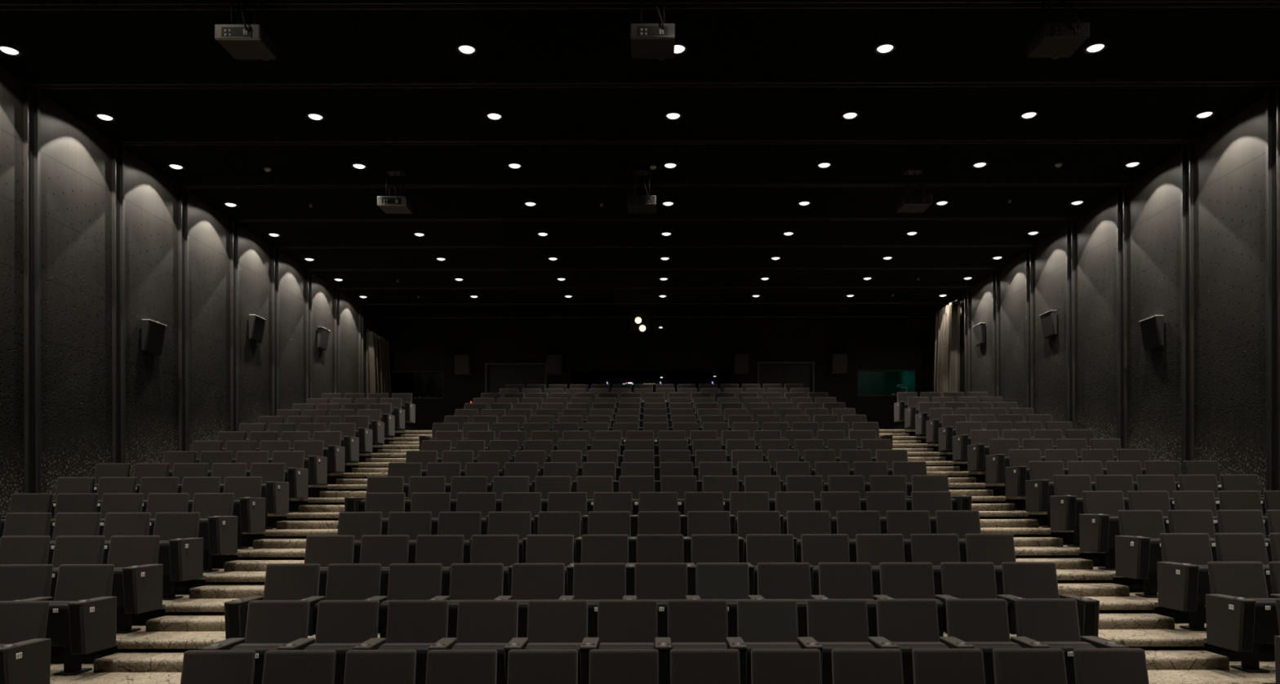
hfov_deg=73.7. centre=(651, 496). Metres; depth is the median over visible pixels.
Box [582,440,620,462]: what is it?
seat
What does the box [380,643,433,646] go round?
seat cushion
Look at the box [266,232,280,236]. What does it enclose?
recessed light
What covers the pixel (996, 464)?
seat
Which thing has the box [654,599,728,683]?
seat
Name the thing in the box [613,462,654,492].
seat
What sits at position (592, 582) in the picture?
seat
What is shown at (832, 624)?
seat
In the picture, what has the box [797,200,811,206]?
recessed light
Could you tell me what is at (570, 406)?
seat
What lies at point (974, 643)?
seat cushion
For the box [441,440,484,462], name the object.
seat
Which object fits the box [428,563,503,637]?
seat
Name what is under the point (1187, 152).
column
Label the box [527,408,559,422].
seat
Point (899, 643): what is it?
seat cushion
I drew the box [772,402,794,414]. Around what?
seat
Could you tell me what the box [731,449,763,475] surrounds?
seat
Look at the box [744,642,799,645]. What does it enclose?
seat cushion
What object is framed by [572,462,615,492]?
seat
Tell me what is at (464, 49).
recessed light
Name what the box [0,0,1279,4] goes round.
trim
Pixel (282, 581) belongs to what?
seat
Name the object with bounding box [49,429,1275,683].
stairs
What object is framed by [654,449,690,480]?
seat
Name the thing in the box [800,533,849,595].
seat
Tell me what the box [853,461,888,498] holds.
seat
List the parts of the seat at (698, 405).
backrest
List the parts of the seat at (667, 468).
armrest, backrest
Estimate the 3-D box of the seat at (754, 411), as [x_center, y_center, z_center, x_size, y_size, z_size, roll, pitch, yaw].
[2.450,-1.461,18.754,0.646,1.020,0.627,0,0,0]
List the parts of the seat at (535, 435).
backrest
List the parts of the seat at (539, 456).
backrest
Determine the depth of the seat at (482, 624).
7.27 m
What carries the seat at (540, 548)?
on the stairs
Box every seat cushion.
[48,600,76,603]
[234,643,286,647]
[307,643,359,646]
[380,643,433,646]
[448,600,459,602]
[453,642,508,646]
[517,600,528,602]
[526,642,582,646]
[586,600,598,602]
[599,642,653,646]
[655,599,668,601]
[671,642,727,647]
[695,568,696,595]
[725,599,737,601]
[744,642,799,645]
[795,599,807,601]
[818,641,872,645]
[865,599,875,601]
[891,641,946,645]
[965,641,1018,645]
[1040,641,1091,644]
[1248,598,1275,600]
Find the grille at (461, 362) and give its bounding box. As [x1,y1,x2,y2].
[454,355,468,373]
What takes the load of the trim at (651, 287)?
attached to the wall at (76, 158)
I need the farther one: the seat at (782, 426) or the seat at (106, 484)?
the seat at (782, 426)
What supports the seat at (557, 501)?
on the stairs
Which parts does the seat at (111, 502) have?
backrest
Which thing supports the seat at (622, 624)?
on the stairs
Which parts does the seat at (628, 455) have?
armrest, backrest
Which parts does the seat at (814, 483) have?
backrest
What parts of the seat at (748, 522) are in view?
armrest, backrest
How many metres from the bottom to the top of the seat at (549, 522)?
1.020 m
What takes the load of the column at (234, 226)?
attached to the wall at (76, 158)
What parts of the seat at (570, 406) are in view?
backrest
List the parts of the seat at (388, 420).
backrest, panel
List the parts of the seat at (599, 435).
armrest, backrest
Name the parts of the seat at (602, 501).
armrest, backrest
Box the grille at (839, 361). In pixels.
[832,354,846,372]
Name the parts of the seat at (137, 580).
backrest, panel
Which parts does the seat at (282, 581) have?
panel, backrest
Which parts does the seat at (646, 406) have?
armrest, backrest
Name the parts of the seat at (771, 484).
backrest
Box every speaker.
[141,319,166,355]
[248,314,266,343]
[317,326,329,351]
[453,354,471,375]
[546,354,562,375]
[733,354,749,375]
[830,353,847,374]
[972,322,985,346]
[1040,310,1057,338]
[1138,315,1164,351]
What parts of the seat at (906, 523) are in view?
backrest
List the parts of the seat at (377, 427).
backrest, panel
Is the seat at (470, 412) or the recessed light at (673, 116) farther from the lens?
the seat at (470, 412)
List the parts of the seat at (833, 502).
backrest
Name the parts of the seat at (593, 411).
backrest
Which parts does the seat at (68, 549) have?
backrest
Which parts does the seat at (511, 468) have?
backrest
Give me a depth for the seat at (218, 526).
11.00 m
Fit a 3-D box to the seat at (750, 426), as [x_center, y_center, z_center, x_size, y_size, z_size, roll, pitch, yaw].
[1.851,-0.984,16.814,0.646,1.020,0.627,0,0,0]
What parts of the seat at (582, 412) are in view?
backrest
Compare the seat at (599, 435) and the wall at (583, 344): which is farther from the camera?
the wall at (583, 344)
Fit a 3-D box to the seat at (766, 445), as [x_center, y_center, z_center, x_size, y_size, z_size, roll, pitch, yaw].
[2.152,-0.510,14.874,0.646,1.020,0.627,0,0,0]
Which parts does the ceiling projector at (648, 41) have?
mount rod, connector panel, mount rod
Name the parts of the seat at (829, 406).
backrest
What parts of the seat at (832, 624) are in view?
armrest, backrest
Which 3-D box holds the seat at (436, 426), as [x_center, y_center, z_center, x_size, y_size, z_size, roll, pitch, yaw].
[-4.154,-0.971,16.798,0.656,1.020,0.658,0,0,0]
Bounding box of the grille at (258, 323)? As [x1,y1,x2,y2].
[251,316,265,342]
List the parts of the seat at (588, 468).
armrest, backrest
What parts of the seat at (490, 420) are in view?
backrest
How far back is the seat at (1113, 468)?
13.15 m
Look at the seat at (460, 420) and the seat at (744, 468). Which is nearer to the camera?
the seat at (744, 468)
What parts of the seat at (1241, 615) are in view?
row plate, panel, backrest, number plate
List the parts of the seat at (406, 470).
backrest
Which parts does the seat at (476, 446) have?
backrest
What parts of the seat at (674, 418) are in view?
backrest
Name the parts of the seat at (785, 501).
armrest, backrest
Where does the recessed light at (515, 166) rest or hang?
in the ceiling
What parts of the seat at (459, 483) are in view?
backrest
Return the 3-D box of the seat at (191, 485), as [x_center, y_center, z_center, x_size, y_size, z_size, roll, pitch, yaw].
[-6.484,0.222,11.964,0.646,1.020,0.627,0,0,0]
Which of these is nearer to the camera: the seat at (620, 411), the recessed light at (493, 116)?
the recessed light at (493, 116)
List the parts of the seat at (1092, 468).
backrest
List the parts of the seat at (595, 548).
armrest, backrest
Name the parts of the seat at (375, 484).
panel, backrest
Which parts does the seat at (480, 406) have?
backrest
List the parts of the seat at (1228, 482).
backrest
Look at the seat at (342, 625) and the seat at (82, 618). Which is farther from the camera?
the seat at (82, 618)
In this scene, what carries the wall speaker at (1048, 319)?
attached to the wall at (1229, 210)
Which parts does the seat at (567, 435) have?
backrest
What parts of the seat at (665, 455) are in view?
armrest, backrest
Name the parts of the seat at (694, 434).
armrest, backrest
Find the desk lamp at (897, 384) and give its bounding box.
[897,384,906,391]
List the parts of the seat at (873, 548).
backrest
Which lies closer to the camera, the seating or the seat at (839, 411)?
the seat at (839, 411)
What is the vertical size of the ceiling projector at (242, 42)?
0.669 m
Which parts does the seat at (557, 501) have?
armrest, backrest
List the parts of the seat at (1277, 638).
backrest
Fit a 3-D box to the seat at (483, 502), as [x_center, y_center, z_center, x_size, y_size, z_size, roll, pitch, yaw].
[-2.346,0.450,10.994,0.646,1.020,0.627,0,0,0]
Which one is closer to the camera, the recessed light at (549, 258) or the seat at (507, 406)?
the seat at (507, 406)
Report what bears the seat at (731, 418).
on the stairs
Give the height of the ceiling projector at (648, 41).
0.669 m
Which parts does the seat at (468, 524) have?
backrest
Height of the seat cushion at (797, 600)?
0.390 m
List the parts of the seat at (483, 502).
backrest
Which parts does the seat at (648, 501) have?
armrest, backrest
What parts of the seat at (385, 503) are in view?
backrest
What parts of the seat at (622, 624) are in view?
armrest, backrest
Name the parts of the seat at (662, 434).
armrest, backrest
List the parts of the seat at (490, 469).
backrest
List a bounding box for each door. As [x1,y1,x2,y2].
[484,363,546,393]
[757,361,814,392]
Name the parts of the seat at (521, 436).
backrest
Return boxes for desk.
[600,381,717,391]
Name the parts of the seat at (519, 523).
backrest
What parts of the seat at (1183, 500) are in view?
backrest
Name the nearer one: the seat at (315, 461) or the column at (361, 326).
the seat at (315, 461)
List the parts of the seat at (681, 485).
backrest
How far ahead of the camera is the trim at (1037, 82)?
11.93 m
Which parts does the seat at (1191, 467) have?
backrest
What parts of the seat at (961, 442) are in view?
panel, backrest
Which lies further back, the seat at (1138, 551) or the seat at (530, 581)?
the seat at (1138, 551)
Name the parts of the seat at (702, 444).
armrest, backrest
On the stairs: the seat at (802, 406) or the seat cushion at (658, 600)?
the seat at (802, 406)
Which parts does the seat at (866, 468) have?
backrest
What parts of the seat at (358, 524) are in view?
backrest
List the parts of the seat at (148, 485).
backrest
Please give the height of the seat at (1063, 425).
1.020 m
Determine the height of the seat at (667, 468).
1.020 m
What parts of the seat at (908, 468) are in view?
backrest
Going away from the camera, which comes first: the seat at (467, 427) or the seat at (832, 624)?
the seat at (832, 624)
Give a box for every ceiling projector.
[214,0,276,61]
[377,170,413,213]
[627,169,656,213]
[630,0,675,60]
[896,168,932,213]
[1027,0,1089,59]
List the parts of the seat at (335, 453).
backrest, panel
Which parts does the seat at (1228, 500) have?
backrest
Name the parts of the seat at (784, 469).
armrest, backrest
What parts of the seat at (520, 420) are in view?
backrest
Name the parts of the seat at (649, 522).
armrest, backrest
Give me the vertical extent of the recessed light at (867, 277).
0.034 m
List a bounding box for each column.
[23,82,40,493]
[111,140,125,462]
[177,184,189,451]
[230,218,239,431]
[271,246,279,416]
[306,268,312,403]
[334,287,340,393]
[358,303,364,393]
[964,288,970,396]
[991,270,999,396]
[1025,247,1033,408]
[1066,220,1075,429]
[1115,186,1127,448]
[1180,142,1194,474]
[1265,85,1279,490]
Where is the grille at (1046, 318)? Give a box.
[1040,311,1053,337]
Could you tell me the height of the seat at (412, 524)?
1.020 m
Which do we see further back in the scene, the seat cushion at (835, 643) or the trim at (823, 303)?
the trim at (823, 303)
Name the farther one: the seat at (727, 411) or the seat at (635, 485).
the seat at (727, 411)
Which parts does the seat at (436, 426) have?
panel, backrest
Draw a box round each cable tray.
[220,36,252,39]
[381,204,400,205]
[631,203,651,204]
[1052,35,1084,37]
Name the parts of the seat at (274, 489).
backrest, panel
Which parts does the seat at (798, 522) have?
armrest, backrest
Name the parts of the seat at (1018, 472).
panel, backrest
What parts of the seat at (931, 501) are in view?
backrest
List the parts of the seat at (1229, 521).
backrest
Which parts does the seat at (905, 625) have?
armrest, backrest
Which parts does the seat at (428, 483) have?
backrest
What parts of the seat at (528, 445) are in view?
backrest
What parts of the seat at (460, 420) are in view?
backrest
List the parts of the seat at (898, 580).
armrest, backrest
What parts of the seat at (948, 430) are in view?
panel, backrest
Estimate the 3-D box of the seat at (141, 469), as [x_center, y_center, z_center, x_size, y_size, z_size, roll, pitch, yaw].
[-7.762,-0.012,12.934,0.646,1.020,0.627,0,0,0]
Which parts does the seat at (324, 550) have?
backrest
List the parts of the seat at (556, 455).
armrest, backrest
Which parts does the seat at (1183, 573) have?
panel, backrest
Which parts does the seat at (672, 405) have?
armrest, backrest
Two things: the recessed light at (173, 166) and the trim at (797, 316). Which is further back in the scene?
the trim at (797, 316)
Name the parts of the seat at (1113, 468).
backrest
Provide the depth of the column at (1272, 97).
12.19 m
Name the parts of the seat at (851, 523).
backrest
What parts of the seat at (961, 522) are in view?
backrest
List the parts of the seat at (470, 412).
backrest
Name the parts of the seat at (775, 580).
armrest, backrest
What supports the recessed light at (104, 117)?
in the ceiling
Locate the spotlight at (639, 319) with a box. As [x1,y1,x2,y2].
[630,307,649,331]
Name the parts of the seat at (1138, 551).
panel, backrest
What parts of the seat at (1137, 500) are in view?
backrest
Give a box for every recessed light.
[0,44,22,56]
[93,112,115,121]
[166,163,185,169]
[222,202,238,207]
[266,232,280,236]
[303,257,315,261]
[305,112,324,121]
[333,278,343,281]
[351,163,367,169]
[358,295,368,297]
[413,232,426,236]
[435,257,446,261]
[453,277,464,280]
[455,43,477,55]
[469,295,479,297]
[484,111,503,120]
[506,162,522,169]
[523,201,537,206]
[536,231,549,236]
[546,257,558,260]
[555,277,566,280]
[564,294,573,297]
[657,294,667,297]
[658,277,668,280]
[659,257,670,260]
[660,231,672,235]
[661,200,675,206]
[662,162,678,168]
[663,111,682,120]
[674,43,688,55]
[751,294,760,297]
[760,277,770,279]
[769,256,781,260]
[782,231,795,235]
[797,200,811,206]
[816,161,832,168]
[840,111,859,119]
[845,294,854,297]
[862,276,872,279]
[874,42,896,54]
[881,256,893,259]
[905,231,918,235]
[934,200,949,205]
[937,293,947,297]
[962,276,973,279]
[971,161,988,168]
[991,256,1003,259]
[1018,111,1039,119]
[1026,231,1039,235]
[1069,200,1084,205]
[1083,42,1107,53]
[1123,160,1142,168]
[1193,110,1215,119]
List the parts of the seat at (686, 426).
backrest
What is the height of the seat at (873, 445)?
1.020 m
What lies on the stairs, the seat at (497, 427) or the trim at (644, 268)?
the seat at (497, 427)
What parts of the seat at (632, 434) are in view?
armrest, backrest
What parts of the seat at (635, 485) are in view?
backrest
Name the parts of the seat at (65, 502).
backrest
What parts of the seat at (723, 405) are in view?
backrest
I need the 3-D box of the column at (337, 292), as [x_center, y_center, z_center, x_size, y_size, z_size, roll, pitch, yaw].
[-8.696,-3.808,23.663,0.085,3.939,0.215,0,0,0]
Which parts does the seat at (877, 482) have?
backrest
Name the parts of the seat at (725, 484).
backrest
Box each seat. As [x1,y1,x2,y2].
[0,493,53,538]
[0,512,51,539]
[0,535,50,564]
[0,564,53,600]
[0,600,50,683]
[13,564,116,675]
[47,512,101,564]
[48,493,97,541]
[49,535,105,600]
[50,476,95,518]
[93,462,130,493]
[96,476,137,512]
[98,493,143,535]
[102,512,150,564]
[106,535,163,633]
[133,462,169,493]
[139,476,178,512]
[146,493,188,535]
[153,511,203,599]
[163,451,196,476]
[172,462,208,493]
[180,649,255,683]
[181,476,220,512]
[191,440,222,462]
[191,493,237,572]
[198,600,310,683]
[199,451,232,476]
[211,462,246,493]
[217,431,246,451]
[223,476,266,549]
[224,563,319,641]
[225,440,256,462]
[235,450,268,476]
[238,423,266,440]
[248,431,278,450]
[249,462,288,529]
[258,416,284,431]
[259,440,289,462]
[262,649,336,683]
[268,423,296,440]
[271,450,308,512]
[276,409,300,423]
[276,600,379,683]
[280,431,310,450]
[287,416,312,431]
[293,440,327,497]
[294,534,354,597]
[298,422,325,440]
[299,563,381,636]
[303,409,327,422]
[312,422,359,473]
[312,431,345,484]
[315,416,341,431]
[330,409,354,422]
[337,511,382,563]
[343,408,384,453]
[343,649,416,683]
[344,415,372,462]
[344,476,404,511]
[352,600,448,683]
[356,403,395,444]
[360,534,408,633]
[364,492,405,534]
[364,563,442,641]
[387,462,422,497]
[387,511,431,563]
[404,475,445,511]
[405,450,437,476]
[410,492,450,534]
[414,534,464,595]
[418,422,458,450]
[421,431,462,450]
[421,440,451,462]
[425,649,497,683]
[426,462,460,493]
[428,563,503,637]
[428,600,518,683]
[431,415,469,436]
[437,492,496,534]
[437,511,481,563]
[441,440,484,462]
[441,450,473,475]
[443,408,478,422]
[448,534,519,595]
[449,475,487,511]
[450,462,499,492]
[453,403,486,415]
[454,431,494,450]
[462,415,497,431]
[462,422,488,439]
[464,450,509,475]
[469,511,531,563]
[471,408,505,422]
[476,440,519,462]
[480,403,512,415]
[485,492,541,534]
[488,431,526,450]
[490,462,537,492]
[491,415,525,431]
[493,422,518,439]
[493,475,528,511]
[493,563,564,637]
[499,408,532,422]
[502,450,546,475]
[503,599,587,683]
[506,403,537,415]
[506,648,577,683]
[507,534,573,595]
[511,440,552,462]
[520,415,554,431]
[520,431,558,450]
[522,422,548,439]
[522,511,581,563]
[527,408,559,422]
[531,462,577,492]
[533,403,563,415]
[533,492,586,537]
[534,475,571,511]
[539,450,582,480]
[546,440,586,463]
[550,415,582,431]
[552,422,578,439]
[553,431,590,455]
[555,408,586,427]
[557,563,626,637]
[560,403,589,415]
[566,534,628,595]
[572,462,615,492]
[574,511,630,563]
[577,449,617,475]
[577,475,613,515]
[578,415,610,431]
[579,599,657,683]
[582,408,613,422]
[582,422,608,444]
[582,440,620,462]
[582,492,632,534]
[586,403,614,417]
[586,431,622,450]
[588,648,658,683]
[608,415,639,431]
[610,408,639,426]
[613,403,639,419]
[613,422,638,444]
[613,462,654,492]
[615,449,653,480]
[617,440,653,466]
[618,475,654,515]
[620,430,653,455]
[622,562,687,637]
[626,534,684,595]
[628,511,680,563]
[630,492,677,536]
[638,415,667,430]
[639,408,666,426]
[640,402,666,419]
[643,422,668,444]
[653,430,685,454]
[653,440,688,466]
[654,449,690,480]
[654,462,693,492]
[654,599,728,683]
[660,475,697,515]
[666,402,691,419]
[667,408,693,426]
[668,415,696,430]
[670,648,740,683]
[672,422,698,444]
[680,492,723,536]
[683,511,730,562]
[684,533,738,595]
[685,562,749,636]
[688,430,717,454]
[690,439,721,466]
[693,402,717,419]
[693,449,726,480]
[696,408,720,426]
[696,462,732,492]
[698,414,724,430]
[702,422,728,439]
[702,475,738,511]
[720,402,742,419]
[721,430,749,450]
[724,408,747,422]
[725,599,801,683]
[726,439,755,462]
[728,414,752,430]
[729,491,768,534]
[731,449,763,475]
[733,422,758,439]
[737,462,771,491]
[737,511,780,562]
[744,475,781,511]
[746,402,768,414]
[746,533,794,595]
[747,562,811,636]
[751,408,774,422]
[751,648,822,683]
[753,430,781,449]
[756,414,781,430]
[760,439,789,462]
[762,422,788,439]
[767,449,799,475]
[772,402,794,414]
[774,491,814,533]
[776,462,809,491]
[777,408,801,422]
[785,414,809,430]
[785,430,813,449]
[786,475,822,511]
[786,511,831,562]
[792,422,818,439]
[794,439,823,462]
[796,599,875,683]
[797,402,819,414]
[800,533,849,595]
[804,408,828,422]
[804,449,835,475]
[810,562,877,636]
[813,414,838,430]
[814,461,848,491]
[817,430,844,449]
[820,491,860,533]
[822,402,856,414]
[822,422,848,439]
[827,439,857,461]
[827,475,866,511]
[831,408,866,422]
[831,648,903,683]
[836,511,880,562]
[840,449,871,475]
[841,414,879,430]
[848,430,891,449]
[852,422,893,449]
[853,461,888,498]
[855,533,905,595]
[861,439,891,461]
[864,475,911,511]
[866,491,906,533]
[867,598,949,683]
[872,562,944,636]
[875,449,907,475]
[885,510,930,562]
[892,461,927,496]
[906,475,971,510]
[910,533,960,595]
[911,491,951,533]
[911,648,985,683]
[925,408,952,452]
[934,562,1008,633]
[935,510,981,562]
[937,414,966,461]
[938,598,1022,683]
[952,422,982,471]
[955,408,980,422]
[964,533,1019,596]
[967,429,999,483]
[969,414,995,430]
[982,408,1007,422]
[985,422,1012,439]
[985,439,1019,496]
[992,648,1066,683]
[997,561,1099,640]
[998,414,1023,429]
[1002,429,1031,448]
[1005,448,1041,511]
[1009,408,1034,421]
[1010,598,1128,683]
[1015,421,1042,439]
[1022,439,1053,461]
[1025,461,1064,528]
[1026,414,1052,429]
[1033,429,1062,448]
[1044,448,1077,475]
[1045,421,1072,438]
[1049,475,1092,547]
[1056,438,1087,461]
[1065,429,1094,448]
[1067,461,1103,490]
[1073,648,1149,683]
[1079,490,1124,570]
[1080,448,1114,475]
[1089,438,1121,461]
[1094,475,1133,510]
[1106,461,1142,490]
[1115,510,1164,597]
[1116,448,1150,475]
[1127,490,1170,533]
[1136,474,1176,510]
[1144,460,1181,490]
[1157,533,1213,631]
[1167,510,1217,561]
[1173,490,1219,533]
[1178,474,1220,511]
[1183,460,1222,490]
[1205,561,1279,672]
[1214,533,1272,598]
[1217,490,1269,537]
[1217,510,1272,562]
[1220,474,1266,515]
[1263,490,1279,515]
[1266,509,1279,537]
[1268,561,1279,598]
[1269,533,1279,561]
[1274,598,1279,683]
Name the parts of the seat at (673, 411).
armrest, backrest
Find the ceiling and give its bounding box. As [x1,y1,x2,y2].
[0,0,1279,320]
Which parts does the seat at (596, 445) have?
armrest, backrest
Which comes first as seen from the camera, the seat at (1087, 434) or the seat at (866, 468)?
the seat at (866, 468)
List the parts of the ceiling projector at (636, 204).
mount rod, connector panel, ceiling plate, mount rod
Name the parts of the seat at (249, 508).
backrest, panel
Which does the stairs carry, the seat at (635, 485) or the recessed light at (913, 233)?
the seat at (635, 485)
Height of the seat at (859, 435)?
1.020 m
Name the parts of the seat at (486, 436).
backrest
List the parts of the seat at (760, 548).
armrest, backrest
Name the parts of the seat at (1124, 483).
backrest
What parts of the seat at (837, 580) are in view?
armrest, backrest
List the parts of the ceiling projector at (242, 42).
mount rod, connector panel, mount rod, mount rod, mount rod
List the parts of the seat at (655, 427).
backrest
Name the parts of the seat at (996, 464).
panel, backrest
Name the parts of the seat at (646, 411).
armrest, backrest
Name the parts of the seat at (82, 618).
armrest, backrest, panel, row plate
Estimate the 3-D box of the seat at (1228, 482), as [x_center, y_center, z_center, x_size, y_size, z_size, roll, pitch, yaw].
[8.438,0.188,11.948,0.742,1.020,0.658,0,0,0]
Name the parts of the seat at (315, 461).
backrest, panel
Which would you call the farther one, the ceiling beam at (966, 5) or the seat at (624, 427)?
the seat at (624, 427)
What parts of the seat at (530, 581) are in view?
armrest, backrest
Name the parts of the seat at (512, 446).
backrest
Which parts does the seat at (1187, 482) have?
backrest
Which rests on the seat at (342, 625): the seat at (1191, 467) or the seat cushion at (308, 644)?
the seat cushion at (308, 644)
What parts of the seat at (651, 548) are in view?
armrest, backrest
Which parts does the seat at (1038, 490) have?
panel, backrest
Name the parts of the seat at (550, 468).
armrest, backrest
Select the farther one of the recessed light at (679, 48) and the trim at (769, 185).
the trim at (769, 185)
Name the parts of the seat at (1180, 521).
backrest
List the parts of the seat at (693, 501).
armrest, backrest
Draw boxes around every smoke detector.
[263,167,271,172]
[649,164,656,169]
[1054,162,1062,167]
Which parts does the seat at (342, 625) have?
armrest, backrest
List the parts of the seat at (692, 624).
armrest, backrest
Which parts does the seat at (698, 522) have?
armrest, backrest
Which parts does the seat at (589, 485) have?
backrest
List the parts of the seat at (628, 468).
armrest, backrest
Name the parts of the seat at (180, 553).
backrest, panel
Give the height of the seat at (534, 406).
1.020 m
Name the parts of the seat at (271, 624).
panel, backrest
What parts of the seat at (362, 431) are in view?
backrest, panel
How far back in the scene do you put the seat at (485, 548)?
9.26 m
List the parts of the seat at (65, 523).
backrest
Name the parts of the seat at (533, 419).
backrest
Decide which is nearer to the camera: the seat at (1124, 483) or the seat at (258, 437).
the seat at (1124, 483)
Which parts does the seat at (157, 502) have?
backrest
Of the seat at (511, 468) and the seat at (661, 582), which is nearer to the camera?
the seat at (661, 582)
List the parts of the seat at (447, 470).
backrest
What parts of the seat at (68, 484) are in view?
backrest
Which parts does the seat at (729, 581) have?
armrest, backrest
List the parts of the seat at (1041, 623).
armrest, backrest, number plate, panel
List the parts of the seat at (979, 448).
panel, backrest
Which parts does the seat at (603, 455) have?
armrest, backrest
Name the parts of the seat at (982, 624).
armrest, backrest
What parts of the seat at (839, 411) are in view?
backrest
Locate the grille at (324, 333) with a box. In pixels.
[320,328,329,349]
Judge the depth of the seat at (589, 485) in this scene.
12.18 m
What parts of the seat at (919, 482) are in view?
backrest, panel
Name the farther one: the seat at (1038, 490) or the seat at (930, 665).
the seat at (1038, 490)
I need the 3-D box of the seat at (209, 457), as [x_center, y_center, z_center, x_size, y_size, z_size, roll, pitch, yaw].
[-7.259,-0.251,13.904,0.646,1.020,0.627,0,0,0]
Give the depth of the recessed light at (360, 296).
24.57 m
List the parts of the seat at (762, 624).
armrest, backrest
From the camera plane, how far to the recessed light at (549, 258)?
20.69 m
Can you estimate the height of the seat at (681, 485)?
1.020 m
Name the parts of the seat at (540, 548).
armrest, backrest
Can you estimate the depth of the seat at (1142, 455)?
14.12 m
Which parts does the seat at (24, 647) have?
row plate, panel, backrest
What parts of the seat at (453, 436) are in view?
backrest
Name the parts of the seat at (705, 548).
armrest, backrest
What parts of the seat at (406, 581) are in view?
armrest, backrest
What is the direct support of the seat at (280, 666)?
on the stairs
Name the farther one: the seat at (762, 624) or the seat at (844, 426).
the seat at (844, 426)
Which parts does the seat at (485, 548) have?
backrest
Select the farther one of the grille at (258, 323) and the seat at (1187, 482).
the grille at (258, 323)
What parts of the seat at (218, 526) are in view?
backrest, panel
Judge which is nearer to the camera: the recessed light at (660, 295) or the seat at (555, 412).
the seat at (555, 412)
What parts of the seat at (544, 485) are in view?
backrest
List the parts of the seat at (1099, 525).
panel, backrest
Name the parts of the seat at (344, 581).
armrest, backrest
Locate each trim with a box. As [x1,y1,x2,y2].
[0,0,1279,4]
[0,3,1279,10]
[28,80,1279,84]
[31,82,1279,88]
[115,138,1199,142]
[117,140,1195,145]
[182,182,1132,186]
[182,183,1128,188]
[233,217,1079,220]
[234,217,1076,222]
[274,244,1037,247]
[275,245,1035,248]
[308,267,1002,269]
[308,268,1000,271]
[336,286,973,288]
[337,287,972,289]
[360,302,947,305]
[360,302,949,304]
[380,316,926,318]
[436,315,928,317]
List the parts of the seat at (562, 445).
armrest, backrest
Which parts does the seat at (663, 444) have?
armrest, backrest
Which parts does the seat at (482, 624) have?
armrest, backrest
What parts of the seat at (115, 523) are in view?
backrest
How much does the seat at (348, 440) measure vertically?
1.020 m
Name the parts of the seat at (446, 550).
backrest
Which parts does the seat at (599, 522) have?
armrest, backrest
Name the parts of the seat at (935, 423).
panel, backrest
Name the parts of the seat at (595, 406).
backrest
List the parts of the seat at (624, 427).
backrest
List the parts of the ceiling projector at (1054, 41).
mount rod, mount rod, mount rod, connector panel, mount rod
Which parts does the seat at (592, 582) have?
armrest, backrest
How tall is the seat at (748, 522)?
1.020 m
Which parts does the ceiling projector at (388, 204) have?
mount rod, mount rod, connector panel, ceiling plate, mount rod, mount rod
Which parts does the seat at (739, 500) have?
armrest, backrest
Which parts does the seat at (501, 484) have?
backrest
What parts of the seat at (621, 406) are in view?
backrest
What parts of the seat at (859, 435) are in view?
backrest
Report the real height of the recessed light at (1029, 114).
0.034 m
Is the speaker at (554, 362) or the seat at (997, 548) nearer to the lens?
the seat at (997, 548)
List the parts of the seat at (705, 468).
armrest, backrest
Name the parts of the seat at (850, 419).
backrest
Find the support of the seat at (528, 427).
on the stairs
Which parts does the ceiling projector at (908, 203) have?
mount rod, mount rod, ceiling plate, connector panel, mount rod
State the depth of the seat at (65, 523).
10.24 m
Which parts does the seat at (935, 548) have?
backrest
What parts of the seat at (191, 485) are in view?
backrest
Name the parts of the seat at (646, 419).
backrest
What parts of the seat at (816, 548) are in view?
armrest, backrest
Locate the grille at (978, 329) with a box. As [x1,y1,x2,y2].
[973,324,982,345]
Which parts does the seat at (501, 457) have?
backrest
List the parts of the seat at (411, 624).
armrest, backrest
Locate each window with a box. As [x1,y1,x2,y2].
[390,371,443,399]
[390,373,442,397]
[857,369,915,396]
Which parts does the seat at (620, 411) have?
armrest, backrest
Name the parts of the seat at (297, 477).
backrest, panel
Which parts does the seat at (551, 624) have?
armrest, backrest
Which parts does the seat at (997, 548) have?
backrest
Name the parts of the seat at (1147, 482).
backrest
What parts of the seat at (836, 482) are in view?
backrest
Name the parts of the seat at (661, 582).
armrest, backrest, number plate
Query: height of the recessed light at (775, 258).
0.034 m
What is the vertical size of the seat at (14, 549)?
1.020 m
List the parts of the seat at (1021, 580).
armrest, backrest, panel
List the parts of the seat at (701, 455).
armrest, backrest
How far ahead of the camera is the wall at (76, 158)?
14.30 m
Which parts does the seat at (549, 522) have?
armrest, backrest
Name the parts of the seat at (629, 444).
armrest, backrest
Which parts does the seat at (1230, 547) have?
backrest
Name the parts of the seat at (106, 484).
backrest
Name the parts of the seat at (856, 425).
backrest, panel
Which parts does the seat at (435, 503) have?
backrest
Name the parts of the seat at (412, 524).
backrest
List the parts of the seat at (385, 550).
backrest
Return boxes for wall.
[0,66,384,516]
[384,320,922,431]
[571,369,729,391]
[857,370,913,395]
[922,96,1266,497]
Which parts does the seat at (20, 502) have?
backrest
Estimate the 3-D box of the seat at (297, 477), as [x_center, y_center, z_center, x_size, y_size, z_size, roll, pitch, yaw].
[-6.011,-0.254,13.888,0.742,1.020,0.658,0,0,0]
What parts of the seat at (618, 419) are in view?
backrest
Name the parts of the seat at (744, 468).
armrest, backrest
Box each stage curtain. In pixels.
[365,328,391,398]
[933,299,959,396]
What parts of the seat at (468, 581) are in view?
armrest, backrest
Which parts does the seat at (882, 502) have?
backrest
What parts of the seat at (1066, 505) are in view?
panel, backrest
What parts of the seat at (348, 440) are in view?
backrest, panel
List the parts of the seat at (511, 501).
armrest, backrest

